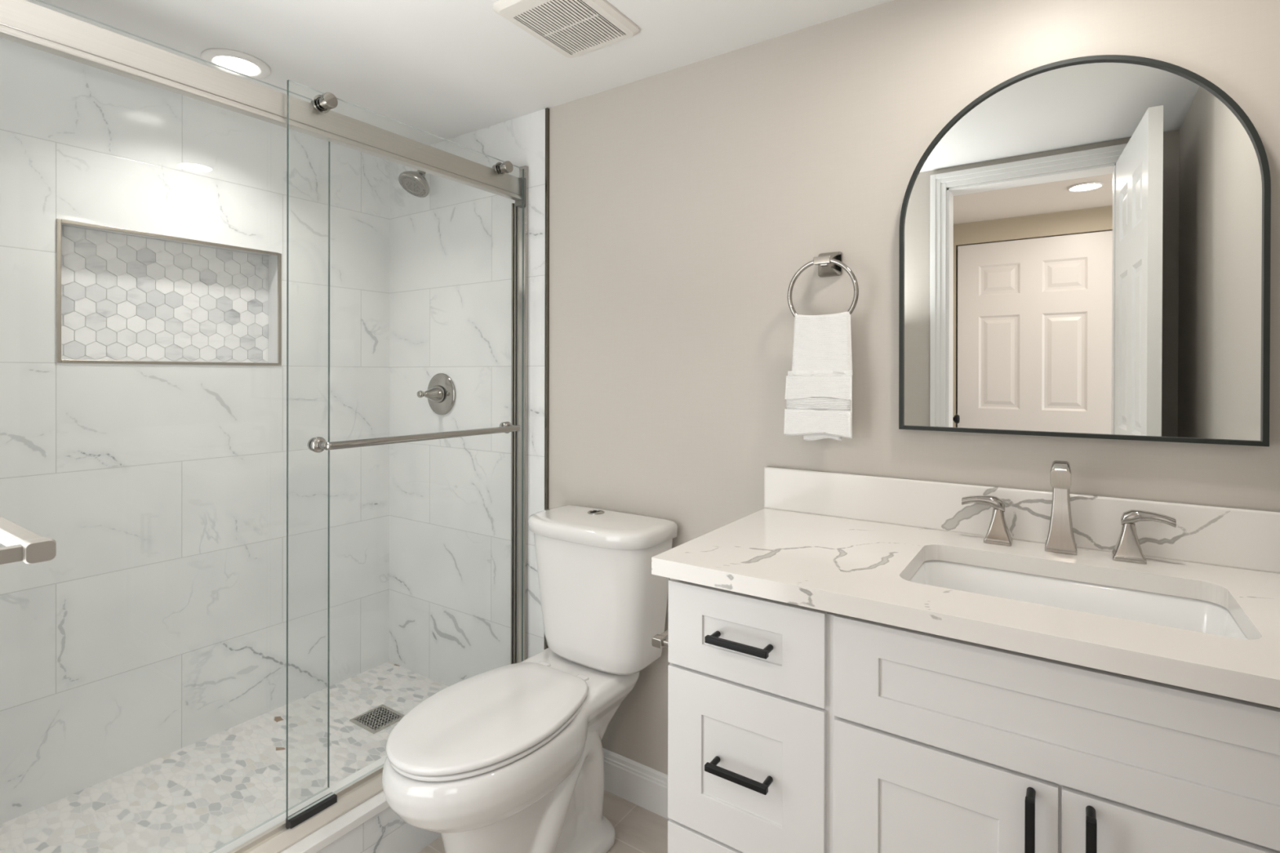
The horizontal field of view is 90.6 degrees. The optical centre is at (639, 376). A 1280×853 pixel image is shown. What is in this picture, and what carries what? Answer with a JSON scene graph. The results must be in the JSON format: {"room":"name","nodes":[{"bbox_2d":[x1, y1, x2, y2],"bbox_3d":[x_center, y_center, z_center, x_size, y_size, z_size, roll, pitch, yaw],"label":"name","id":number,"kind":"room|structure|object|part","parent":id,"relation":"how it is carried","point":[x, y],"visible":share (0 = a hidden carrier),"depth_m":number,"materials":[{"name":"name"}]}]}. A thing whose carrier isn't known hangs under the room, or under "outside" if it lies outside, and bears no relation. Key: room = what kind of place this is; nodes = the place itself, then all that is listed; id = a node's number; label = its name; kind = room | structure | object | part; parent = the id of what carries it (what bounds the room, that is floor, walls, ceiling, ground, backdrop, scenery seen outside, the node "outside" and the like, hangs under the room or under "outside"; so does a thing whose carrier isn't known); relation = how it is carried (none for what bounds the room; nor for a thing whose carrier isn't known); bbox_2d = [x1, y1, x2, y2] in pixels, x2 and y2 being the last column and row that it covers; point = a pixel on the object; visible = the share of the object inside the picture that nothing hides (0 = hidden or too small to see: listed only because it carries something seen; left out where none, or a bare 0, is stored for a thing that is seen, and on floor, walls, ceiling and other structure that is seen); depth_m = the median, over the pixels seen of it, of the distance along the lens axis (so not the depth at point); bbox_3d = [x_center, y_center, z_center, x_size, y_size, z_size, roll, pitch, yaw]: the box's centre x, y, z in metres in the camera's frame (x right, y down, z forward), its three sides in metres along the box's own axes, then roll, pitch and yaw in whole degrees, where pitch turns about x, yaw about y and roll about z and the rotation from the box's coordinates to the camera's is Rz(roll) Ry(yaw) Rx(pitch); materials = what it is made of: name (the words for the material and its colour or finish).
{"room":"bathroom","nodes":[
{"label":"bathroom","id":0,"kind":"room"},
{"bbox_2d":[0,37,389,824],"bbox_3d":[-1.454,0.153,1.974,0.001,2.098,1.515,0,0,34],"label":"wall","id":1,"kind":"structure","parent":0,"point":[155,628],"depth_m":1.97,"materials":[{"name":"tile"}]},
{"bbox_2d":[56,218,281,365],"bbox_3d":[-1.478,-0.237,2.020,0.102,0.419,0.623,0,0,34],"label":"shower niche","id":2,"kind":"object","parent":1,"relation":"in","point":[123,295],"visible":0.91,"depth_m":2.01,"materials":[{"name":"tile"}]},
{"bbox_2d":[0,661,448,852],"bbox_3d":[-1.185,1.228,1.811,0.835,0.110,1.545,0,0,34],"label":"floor","id":3,"kind":"structure","parent":0,"point":[199,797],"depth_m":1.83,"materials":[{"name":"tile"}]},
{"bbox_2d":[349,704,404,733],"bbox_3d":[-0.895,1.172,2.168,0.140,0.006,0.125,0,0,34],"label":"floor drain","id":4,"kind":"object","parent":3,"relation":"on","point":[376,719],"visible":0.87,"depth_m":2.16,"materials":[{"name":"metal"}]},
{"bbox_2d":[25,0,892,145],"bbox_3d":[-0.347,-0.922,1.247,2.842,0.060,1.675,0,0,34],"label":"ceiling","id":5,"kind":"structure","parent":0,"point":[446,69],"depth_m":1.71,"materials":[{"name":"paint"}]},
{"bbox_2d":[200,48,271,78],"bbox_3d":[-1.154,-0.891,1.813,0.170,0.010,0.170,0,0,34],"label":"recessed light","id":6,"kind":"object","parent":5,"relation":"in","point":[241,62],"visible":0.86,"depth_m":1.80,"materials":[{"name":"white"}]},
{"bbox_2d":[492,0,639,57],"bbox_3d":[-0.179,-0.885,1.577,0.246,0.016,0.296,0,0,34],"label":"ceiling vent","id":7,"kind":"object","parent":5,"relation":"in","point":[572,28],"visible":1,"depth_m":1.57,"materials":[{"name":"plastic"}]},
{"bbox_2d":[389,108,545,686],"bbox_3d":[-0.671,0.194,2.359,0.865,2.178,0.001,0,0,34],"label":"wall","id":8,"kind":"structure","parent":0,"point":[451,246],"depth_m":2.36,"materials":[{"name":"tile"}]},
{"bbox_2d":[398,169,429,197],"bbox_3d":[-0.802,-0.747,2.342,0.116,0.167,0.178,0,0,34],"label":"shower","id":9,"kind":"object","parent":8,"relation":"attached to","point":[415,183],"visible":0.62,"depth_m":2.29,"materials":[{"name":"silver metal"}]},
{"bbox_2d":[417,373,455,414],"bbox_3d":[-0.782,0.068,2.372,0.160,0.160,0.102,0,0,34],"label":"shower valve","id":10,"kind":"object","parent":8,"relation":"attached to","point":[440,393],"visible":1,"depth_m":2.38,"materials":[{"name":"silver metal"}]},
{"bbox_3d":[-0.785,0.068,2.368,0.068,0.068,0.092,0,0,34],"label":"handle","id":11,"kind":"part","parent":10,"relation":"part of","materials":[{"name":"silver metal"}]},
{"bbox_2d":[417,790,668,852],"bbox_3d":[-0.752,1.316,0.662,2.842,0.060,3.100,0,0,34],"label":"floor","id":12,"kind":"structure","parent":0,"point":[637,829],"depth_m":1.80,"materials":[{"name":"tile"}]},
{"bbox_2d":[280,791,440,852],"bbox_3d":[-0.801,1.184,1.532,0.154,0.200,1.515,0,0,34],"label":"shower curb","id":13,"kind":"object","parent":12,"relation":"on","point":[372,826],"depth_m":1.59,"materials":[{"name":"stone"}]},
{"bbox_2d":[382,505,677,852],"bbox_3d":[-0.281,0.847,1.628,0.447,0.877,0.761,0,0,34],"label":"toilet","id":14,"kind":"object","parent":12,"relation":"on","point":[509,758],"visible":1,"depth_m":1.65,"materials":[{"name":"ceramic"}]},
{"bbox_3d":[-0.368,0.843,1.556,0.356,0.012,0.504,0,0,34],"label":"seat","id":15,"kind":"part","parent":14,"relation":"part of","materials":[{"name":"plastic"}]},
{"bbox_3d":[-0.368,0.824,1.555,0.364,0.017,0.515,0,0,34],"label":"seat lid","id":16,"kind":"part","parent":14,"relation":"part of","materials":[{"name":"plastic"}]},
{"bbox_3d":[-0.316,1.057,1.633,0.375,0.456,0.723,0,0,34],"label":"bowl","id":17,"kind":"part","parent":14,"relation":"part of","materials":[{"name":"ceramic"}]},
{"bbox_3d":[-0.130,0.436,1.840,0.434,0.047,0.228,0,0,34],"label":"tank lid","id":18,"kind":"part","parent":14,"relation":"part of","materials":[{"name":"ceramic"}]},
{"bbox_3d":[-0.128,0.644,1.844,0.410,0.367,0.208,0,0,34],"label":"tank","id":19,"kind":"part","parent":14,"relation":"part of","materials":[{"name":"ceramic"}]},
{"bbox_2d":[667,577,1279,852],"bbox_3d":[0.588,0.834,1.160,0.962,0.910,0.568,0,0,34],"label":"vanity cabinet","id":20,"kind":"object","parent":12,"relation":"on","point":[792,728],"visible":0.98,"depth_m":0.97,"materials":[{"name":"paint"}]},
{"bbox_2d":[651,629,668,648],"bbox_3d":[0.097,0.551,1.358,0.074,0.048,0.177,0,0,34],"label":"paper holder","id":21,"kind":"object","parent":20,"relation":"attached to","point":[659,641],"visible":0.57,"depth_m":1.31,"materials":[{"name":"silver metal"}]},
{"bbox_3d":[0.182,1.016,1.144,0.306,0.312,0.011,0,0,34],"label":"drawer","id":22,"kind":"part","parent":20,"relation":"part of","materials":[{"name":"paint"}]},
{"bbox_3d":[0.175,0.704,1.120,0.118,0.012,0.039,0,0,34],"label":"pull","id":23,"kind":"part","parent":20,"relation":"part of","materials":[{"name":"black metal"}]},
{"bbox_3d":[0.175,0.473,1.120,0.118,0.012,0.039,0,0,34],"label":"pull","id":24,"kind":"part","parent":20,"relation":"part of","materials":[{"name":"black metal"}]},
{"bbox_3d":[0.183,0.707,1.144,0.306,0.296,0.011,0,0,34],"label":"drawer","id":25,"kind":"part","parent":20,"relation":"part of","materials":[{"name":"paint"}]},
{"bbox_3d":[0.184,0.474,1.143,0.306,0.158,0.011,0,0,34],"label":"drawer","id":26,"kind":"part","parent":20,"relation":"part of","materials":[{"name":"paint"}]},
{"bbox_3d":[0.449,0.870,0.963,0.310,0.607,0.011,0,0,34],"label":"door","id":27,"kind":"part","parent":20,"relation":"part of","materials":[{"name":"paint"}]},
{"bbox_2d":[651,466,1279,707],"bbox_3d":[0.588,0.309,1.164,0.992,0.138,0.564,0,0,34],"label":"countertop","id":28,"kind":"structure","parent":20,"relation":"on","point":[849,544],"depth_m":1.15,"materials":[{"name":"stone"}]},
{"bbox_2d":[961,460,1176,564],"bbox_3d":[0.817,0.255,1.232,0.350,0.183,0.122,0,0,34],"label":"faucet","id":29,"kind":"object","parent":28,"relation":"on","point":[1060,539],"visible":1,"depth_m":1.24,"materials":[{"name":"silver metal"}]},
{"bbox_3d":[0.723,0.266,1.335,0.079,0.030,0.028,0,0,34],"label":"lever","id":30,"kind":"part","parent":29,"relation":"part of","materials":[{"name":"silver metal"}]},
{"bbox_3d":[0.747,0.311,1.322,0.051,0.070,0.048,0,0,34],"label":"handle","id":31,"kind":"part","parent":29,"relation":"part of","materials":[{"name":"silver metal"}]},
{"bbox_3d":[0.818,0.255,1.231,0.053,0.183,0.122,0,0,34],"label":"spout","id":32,"kind":"part","parent":29,"relation":"part of","materials":[{"name":"silver metal"}]},
{"bbox_3d":[0.926,0.312,1.201,0.051,0.070,0.048,0,0,34],"label":"handle","id":33,"kind":"part","parent":29,"relation":"part of","materials":[{"name":"silver metal"}]},
{"bbox_3d":[0.948,0.267,1.183,0.079,0.030,0.028,0,0,34],"label":"lever","id":34,"kind":"part","parent":29,"relation":"part of","materials":[{"name":"silver metal"}]},
{"bbox_2d":[908,560,1247,639],"bbox_3d":[0.705,0.447,1.070,0.507,0.136,0.333,0,0,34],"label":"sink","id":35,"kind":"object","parent":28,"relation":"in","point":[1169,611],"visible":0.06,"depth_m":1.16,"materials":[{"name":"ceramic"}]},
{"bbox_3d":[0.538,0.661,0.874,0.012,0.170,0.039,0,0,34],"label":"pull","id":36,"kind":"part","parent":20,"relation":"part of","materials":[{"name":"black metal"}]},
{"bbox_3d":[0.586,0.478,0.870,0.638,0.165,0.011,0,0,34],"label":"false drawer","id":37,"kind":"part","parent":20,"relation":"part of","materials":[{"name":"paint"}]},
{"bbox_3d":[0.595,0.661,0.836,0.012,0.170,0.039,0,0,34],"label":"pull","id":38,"kind":"part","parent":20,"relation":"part of","materials":[{"name":"black metal"}]},
{"bbox_3d":[0.715,0.871,0.783,0.324,0.607,0.011,0,0,34],"label":"door","id":39,"kind":"part","parent":20,"relation":"part of","materials":[{"name":"paint"}]},
{"bbox_2d":[783,311,852,440],"bbox_3d":[0.434,0.002,1.533,0.166,0.310,0.039,0,0,34],"label":"hand towel","id":40,"kind":"object","parent":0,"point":[819,386],"visible":1,"depth_m":1.52,"materials":[{"name":"fabric"}]},
{"bbox_2d":[548,0,1279,774],"bbox_3d":[0.493,0.198,1.632,1.877,2.178,0.096,0,0,34],"label":"wall","id":41,"kind":"structure","parent":0,"point":[686,202],"depth_m":1.66,"materials":[{"name":"beige paint"}]},
{"bbox_2d":[36,0,329,852],"bbox_3d":[-1.024,0.182,1.287,0.008,1.745,0.810,0,0,34],"label":"sliding shower door","id":42,"kind":"structure","parent":41,"relation":"attached to","point":[41,1],"depth_m":1.62,"materials":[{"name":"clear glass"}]},
{"bbox_2d":[0,0,528,852],"bbox_3d":[-0.815,0.184,1.541,0.113,1.800,1.514,0,0,34],"label":"shower door frame","id":43,"kind":"object","parent":41,"relation":"attached to","point":[24,22],"visible":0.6,"depth_m":1.54,"materials":[{"name":"silver metal"}]},
{"bbox_3d":[-0.824,-0.632,1.534,0.028,0.072,1.493,0,0,34],"label":"header rail","id":44,"kind":"part","parent":43,"relation":"part of","materials":[{"name":"silver metal"}]},
{"bbox_3d":[-0.845,1.077,1.562,0.046,0.014,1.514,0,0,34],"label":"sill","id":45,"kind":"part","parent":43,"relation":"part of","materials":[{"name":"white stone"}]},
{"bbox_2d":[286,79,524,820],"bbox_3d":[-0.598,0.174,1.804,0.096,1.744,0.776,0,0,34],"label":"sliding shower door","id":46,"kind":"structure","parent":41,"relation":"attached to","point":[323,103],"depth_m":1.60,"materials":[{"name":"clear glass"}]},
{"bbox_3d":[-0.779,-0.674,1.563,0.062,0.043,0.043,0,0,34],"label":"roller knob","id":47,"kind":"part","parent":46,"relation":"part of","materials":[{"name":"silver metal"}]},
{"bbox_3d":[-0.446,-0.674,2.054,0.062,0.043,0.043,0,0,34],"label":"roller knob","id":48,"kind":"part","parent":46,"relation":"part of","materials":[{"name":"silver metal"}]},
{"bbox_2d":[544,107,549,649],"bbox_3d":[-0.310,0.196,2.114,0.011,2.176,0.013,0,0,34],"label":"trim","id":49,"kind":"structure","parent":41,"relation":"attached to","point":[547,109],"depth_m":2.11,"materials":[{"name":"metal"}]},
{"bbox_2d":[602,747,669,819],"bbox_3d":[0.018,1.226,1.889,0.798,0.119,0.013,0,0,34],"label":"baseboard","id":50,"kind":"structure","parent":41,"relation":"attached to","point":[643,786],"depth_m":1.90,"materials":[{"name":"white paint"}]},
{"bbox_2d":[787,251,858,317],"bbox_3d":[0.456,-0.210,1.555,0.174,0.197,0.072,0,0,34],"label":"towel ring","id":51,"kind":"object","parent":41,"relation":"attached to","point":[829,264],"visible":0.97,"depth_m":1.55,"materials":[{"name":"silver metal"}]},
{"bbox_2d":[764,466,1279,573],"bbox_3d":[0.732,0.293,1.395,0.972,0.106,0.020,0,0,34],"label":"backsplash","id":52,"kind":"structure","parent":41,"relation":"attached to","point":[1246,539],"depth_m":1.32,"materials":[{"name":"stone"}]},
{"bbox_2d":[898,54,1271,446],"bbox_3d":[0.862,-0.259,1.300,0.619,0.765,0.030,0,0,34],"label":"wall mirror","id":53,"kind":"object","parent":41,"relation":"attached to","point":[1085,244],"visible":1,"depth_m":1.27,"materials":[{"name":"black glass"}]},
{"bbox_3d":[-0.419,0.199,0.288,1.877,2.178,0.115,0,0,34],"label":"wall","id":54,"kind":"structure","parent":0,"visible":0},
{"bbox_2d":[0,516,56,564],"bbox_3d":[-0.790,0.159,0.683,0.549,0.050,0.122,0,0,34],"label":"towel bar","id":55,"kind":"object","parent":54,"relation":"attached to","point":[21,544],"visible":1,"depth_m":0.58,"materials":[{"name":"silver metal"}]},
{"bbox_3d":[-0.584,0.160,0.543,0.050,0.050,0.122,0,0,34],"label":"post","id":56,"kind":"part","parent":55,"relation":"part of","materials":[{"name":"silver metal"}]}
]}

